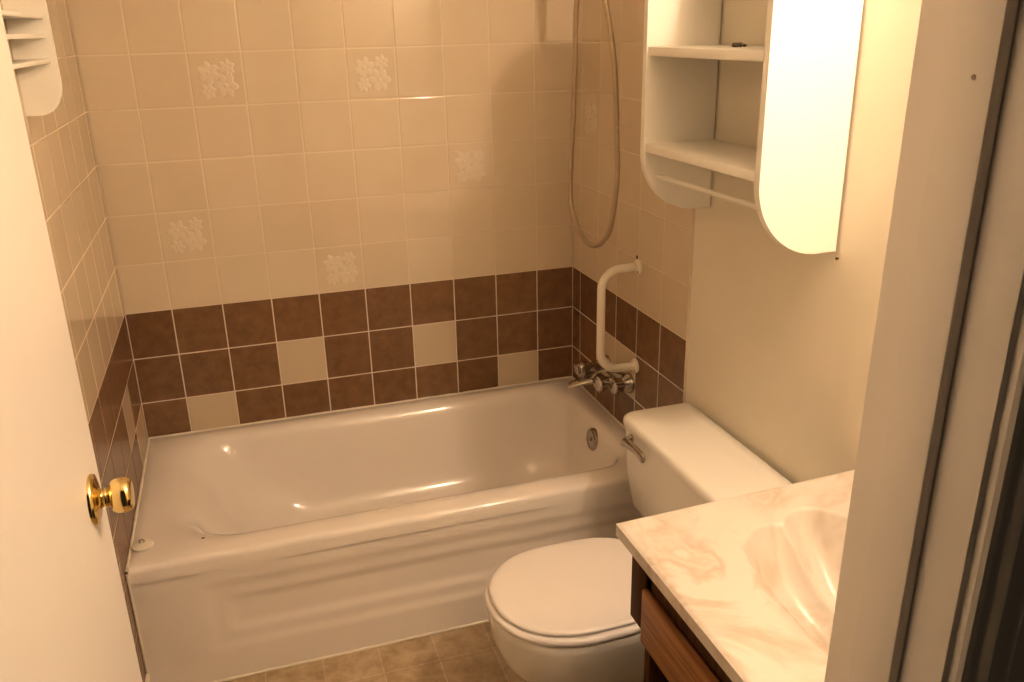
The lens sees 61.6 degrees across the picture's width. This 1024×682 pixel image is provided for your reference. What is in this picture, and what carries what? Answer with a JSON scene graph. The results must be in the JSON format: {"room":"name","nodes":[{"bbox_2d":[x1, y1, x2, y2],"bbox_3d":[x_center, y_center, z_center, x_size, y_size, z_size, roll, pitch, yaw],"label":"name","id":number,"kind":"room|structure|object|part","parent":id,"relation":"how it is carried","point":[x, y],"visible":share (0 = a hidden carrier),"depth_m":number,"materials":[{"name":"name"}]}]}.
{"room":"bathroom","nodes":[
{"label":"bathroom","id":0,"kind":"room"},
{"bbox_2d":[0,0,147,681],"bbox_3d":[-0.899,-0.034,1.458,0.112,2.400,2.461,-7,21,-16],"label":"wall","id":1,"kind":"structure","parent":0,"point":[60,140],"depth_m":2.18,"materials":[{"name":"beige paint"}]},
{"bbox_2d":[1,0,62,115],"bbox_3d":[-0.872,-0.549,1.464,0.076,0.358,0.480,-7,21,-16],"label":"wall rack","id":2,"kind":"object","parent":1,"relation":"attached to","point":[35,62],"visible":0.86,"depth_m":1.69,"materials":[{"name":"white paint"}]},
{"bbox_2d":[1,10,42,18],"bbox_3d":[-0.877,-0.555,1.460,0.066,0.008,0.458,-7,21,-16],"label":"shelf","id":3,"kind":"object","parent":2,"relation":"attached to","point":[6,14],"depth_m":1.57,"materials":[{"name":"white paint"}]},
{"bbox_2d":[6,34,45,38],"bbox_3d":[-0.876,-0.522,1.473,0.066,0.008,0.458,-7,21,-16],"label":"shelf","id":4,"kind":"object","parent":2,"relation":"attached to","point":[9,36],"depth_m":1.51,"materials":[{"name":"white paint"}]},
{"bbox_2d":[12,59,50,68],"bbox_3d":[-0.875,-0.478,1.489,0.066,0.008,0.458,-7,21,-16],"label":"shelf","id":5,"kind":"object","parent":2,"relation":"attached to","point":[17,63],"depth_m":1.61,"materials":[{"name":"white paint"}]},
{"bbox_2d":[145,673,151,681],"bbox_3d":[-0.713,1.155,1.565,0.012,0.085,1.550,-7,21,-16],"label":"baseboard","id":6,"kind":"structure","parent":1,"relation":"attached to","point":[148,678],"depth_m":2.23,"materials":[{"name":"paint"}]},
{"bbox_2d":[67,0,573,437],"bbox_3d":[-0.522,-0.545,2.829,1.730,2.400,0.112,-7,21,-16],"label":"wall","id":7,"kind":"structure","parent":0,"point":[312,206],"depth_m":2.79,"materials":[{"name":"beige tile"}]},
{"bbox_2d":[224,622,524,681],"bbox_3d":[-0.120,0.999,2.152,1.730,0.050,2.563,-7,21,-16],"label":"floor","id":8,"kind":"structure","parent":0,"point":[471,653],"depth_m":2.38,"materials":[{"name":"tile"}]},
{"bbox_2d":[125,376,642,681],"bbox_3d":[-0.362,0.539,2.770,1.512,0.404,0.790,-7,21,-16],"label":"bathtub","id":9,"kind":"object","parent":8,"relation":"on","point":[280,543],"visible":0.77,"depth_m":2.49,"materials":[{"name":"ceramic"}]},
{"bbox_2d":[131,539,153,551],"bbox_3d":[-0.965,0.526,2.239,0.056,0.022,0.056,-7,21,-16],"label":"stopper","id":10,"kind":"object","parent":9,"relation":"on","point":[141,545],"visible":1,"depth_m":2.23,"materials":[{"name":"white rubber"}]},
{"bbox_2d":[128,378,630,586],"bbox_3d":[-0.364,0.512,2.762,1.504,0.334,0.782,-7,21,-16],"label":"basin","id":11,"kind":"object","parent":9,"relation":"in","point":[444,490],"depth_m":2.76,"materials":[{"name":"ceramic"}]},
{"bbox_3d":[0.272,0.332,2.903,0.022,0.078,0.078,-7,21,-16],"label":"overflow plate","id":12,"kind":"part","parent":9,"relation":"part of","materials":[{"name":"silver metal"}]},
{"bbox_2d":[485,402,791,681],"bbox_3d":[0.262,0.615,2.134,0.682,0.667,0.604,-7,21,-16],"label":"toilet","id":13,"kind":"object","parent":8,"relation":"on","point":[558,612],"visible":0.6,"depth_m":2.01,"materials":[{"name":"ceramic"}]},
{"bbox_3d":[0.158,0.579,2.051,0.427,0.014,0.349,-7,21,-16],"label":"lid","id":14,"kind":"part","parent":13,"relation":"part of","materials":[{"name":"plastic"}]},
{"bbox_3d":[0.149,0.598,2.055,0.428,0.018,0.372,-7,21,-16],"label":"seat","id":15,"kind":"part","parent":13,"relation":"part of","materials":[{"name":"plastic"}]},
{"bbox_3d":[0.227,0.771,2.143,0.578,0.370,0.368,-7,21,-16],"label":"bowl","id":16,"kind":"part","parent":13,"relation":"part of","materials":[{"name":"white ceramic"}]},
{"bbox_3d":[0.320,0.282,2.236,0.038,0.047,0.143,-5,20,-10],"label":"flush lever","id":17,"kind":"part","parent":13,"relation":"part of","materials":[{"name":"silver metal"}]},
{"bbox_3d":[0.486,0.427,2.144,0.192,0.260,0.586,-7,21,-16],"label":"tank","id":18,"kind":"part","parent":13,"relation":"part of","materials":[{"name":"white ceramic"}]},
{"bbox_3d":[0.482,0.290,2.093,0.207,0.037,0.604,-7,21,-16],"label":"tank lid","id":19,"kind":"part","parent":13,"relation":"part of","materials":[{"name":"white ceramic"}]},
{"bbox_2d":[630,556,731,681],"bbox_3d":[0.584,0.803,1.446,0.532,0.773,0.732,-7,21,-16],"label":"vanity cabinet","id":20,"kind":"object","parent":8,"relation":"on","point":[673,652],"visible":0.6,"depth_m":1.47,"materials":[{"name":"brown wood"}]},
{"bbox_3d":[0.337,0.598,1.270,0.014,0.114,0.640,-7,21,-16],"label":"drawer","id":21,"kind":"part","parent":20,"relation":"part of","materials":[{"name":"brown wood"}]},
{"bbox_2d":[616,470,854,681],"bbox_3d":[0.565,0.475,1.336,0.551,0.134,0.774,-7,21,-16],"label":"countertop","id":22,"kind":"structure","parent":20,"relation":"on","point":[754,576],"depth_m":1.49,"materials":[{"name":"stone"}]},
{"bbox_2d":[573,0,921,483],"bbox_3d":[0.640,-0.235,1.914,0.112,2.400,2.461,-7,21,-16],"label":"wall","id":23,"kind":"structure","parent":0,"point":[772,342],"depth_m":2.07,"materials":[{"name":"beige paint"}]},
{"bbox_2d":[568,0,619,247],"bbox_3d":[0.243,-0.799,2.489,0.188,1.085,0.342,2,20,8],"label":"shower hose","id":24,"kind":"object","parent":23,"relation":"attached to","point":[605,238],"visible":1,"depth_m":2.54,"materials":[{"name":"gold metal"}]},
{"bbox_2d":[567,354,634,394],"bbox_3d":[0.271,0.115,2.819,0.176,0.086,0.246,-7,21,-16],"label":"faucet","id":25,"kind":"object","parent":23,"relation":"attached to","point":[602,379],"visible":0.93,"depth_m":2.77,"materials":[{"name":"silver metal"}]},
{"bbox_3d":[0.240,0.132,2.829,0.112,0.048,0.050,-1,20,-1],"label":"spout","id":26,"kind":"part","parent":25,"relation":"part of","materials":[{"name":"silver metal"}]},
{"bbox_3d":[0.253,0.090,2.856,0.100,0.053,0.052,-7,21,-16],"label":"handle","id":27,"kind":"part","parent":25,"relation":"part of","materials":[{"name":"silver metal"}]},
{"bbox_3d":[0.291,0.135,2.771,0.047,0.057,0.055,-12,23,-27],"label":"diverter knob","id":28,"kind":"part","parent":25,"relation":"part of","materials":[{"name":"silver metal"}]},
{"bbox_3d":[0.339,0.143,2.749,0.049,0.053,0.051,-11,22,-24],"label":"handle","id":29,"kind":"part","parent":25,"relation":"part of","materials":[{"name":"silver metal"}]},
{"bbox_2d":[596,259,641,372],"bbox_3d":[0.323,-0.066,2.630,0.136,0.367,0.045,-7,21,-16],"label":"grab bar","id":30,"kind":"object","parent":23,"relation":"attached to","point":[636,266],"visible":1,"depth_m":2.60,"materials":[{"name":"white plastic"}]},
{"bbox_3d":[0.345,-0.486,2.617,0.010,2.400,0.842,-7,21,-16],"label":"tile panel","id":31,"kind":"part","parent":23,"relation":"part of","materials":[{"name":"tile"}]},
{"bbox_2d":[640,0,863,253],"bbox_3d":[0.475,-0.530,1.821,0.190,0.597,0.510,-7,21,-16],"label":"upper cabinet","id":32,"kind":"object","parent":23,"relation":"attached to","point":[796,168],"visible":1,"depth_m":1.67,"materials":[{"name":"white paint"}]},
{"bbox_3d":[0.400,-0.609,2.042,0.190,0.597,0.018,-7,21,-16],"label":"panel","id":33,"kind":"part","parent":32,"relation":"part of","materials":[{"name":"white paint"}]},
{"bbox_3d":[0.480,-0.398,1.870,0.186,0.020,0.476,-7,21,-16],"label":"shelf","id":34,"kind":"part","parent":32,"relation":"part of","materials":[{"name":"white paint"}]},
{"bbox_3d":[0.476,-0.604,1.795,0.186,0.020,0.476,-7,21,-16],"label":"shelf","id":35,"kind":"part","parent":32,"relation":"part of","materials":[{"name":"white paint"}]},
{"bbox_2d":[732,42,746,46],"bbox_3d":[0.467,-0.610,1.768,0.024,0.010,0.047,-7,21,-16],"label":"hair clip","id":36,"kind":"object","parent":32,"relation":"on","point":[740,44],"visible":1,"depth_m":1.76,"materials":[{"name":"plastic"}]},
{"bbox_3d":[0.551,-0.451,1.601,0.190,0.597,0.018,-7,21,-16],"label":"panel","id":37,"kind":"part","parent":32,"relation":"part of","materials":[{"name":"white mirror"}]},
{"bbox_3d":[0.231,0.242,0.633,1.730,2.400,0.111,-7,21,-16],"label":"wall","id":38,"kind":"structure","parent":0,"visible":0},
{"bbox_2d":[0,7,141,681],"bbox_3d":[-0.451,0.352,0.889,0.084,2.023,0.684,-7,21,-16],"label":"door","id":39,"kind":"structure","parent":38,"relation":"in","point":[64,617],"depth_m":0.93,"materials":[{"name":"paint"}]},
{"bbox_3d":[-0.520,0.202,1.115,0.051,0.067,0.067,-7,21,-16],"label":"knob","id":40,"kind":"part","parent":39,"relation":"part of","materials":[{"name":"gold metal"}]},
{"bbox_2d":[824,0,1023,681],"bbox_3d":[-0.032,0.418,0.596,0.813,2.107,0.128,-7,21,-16],"label":"door frame","id":41,"kind":"structure","parent":38,"relation":"attached to","point":[931,583],"depth_m":0.55,"materials":[{"name":"paint"}]},
{"bbox_3d":[0.331,0.391,0.649,0.086,2.107,0.018,-7,21,-16],"label":"casing","id":42,"kind":"part","parent":41,"relation":"part of","materials":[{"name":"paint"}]}
]}

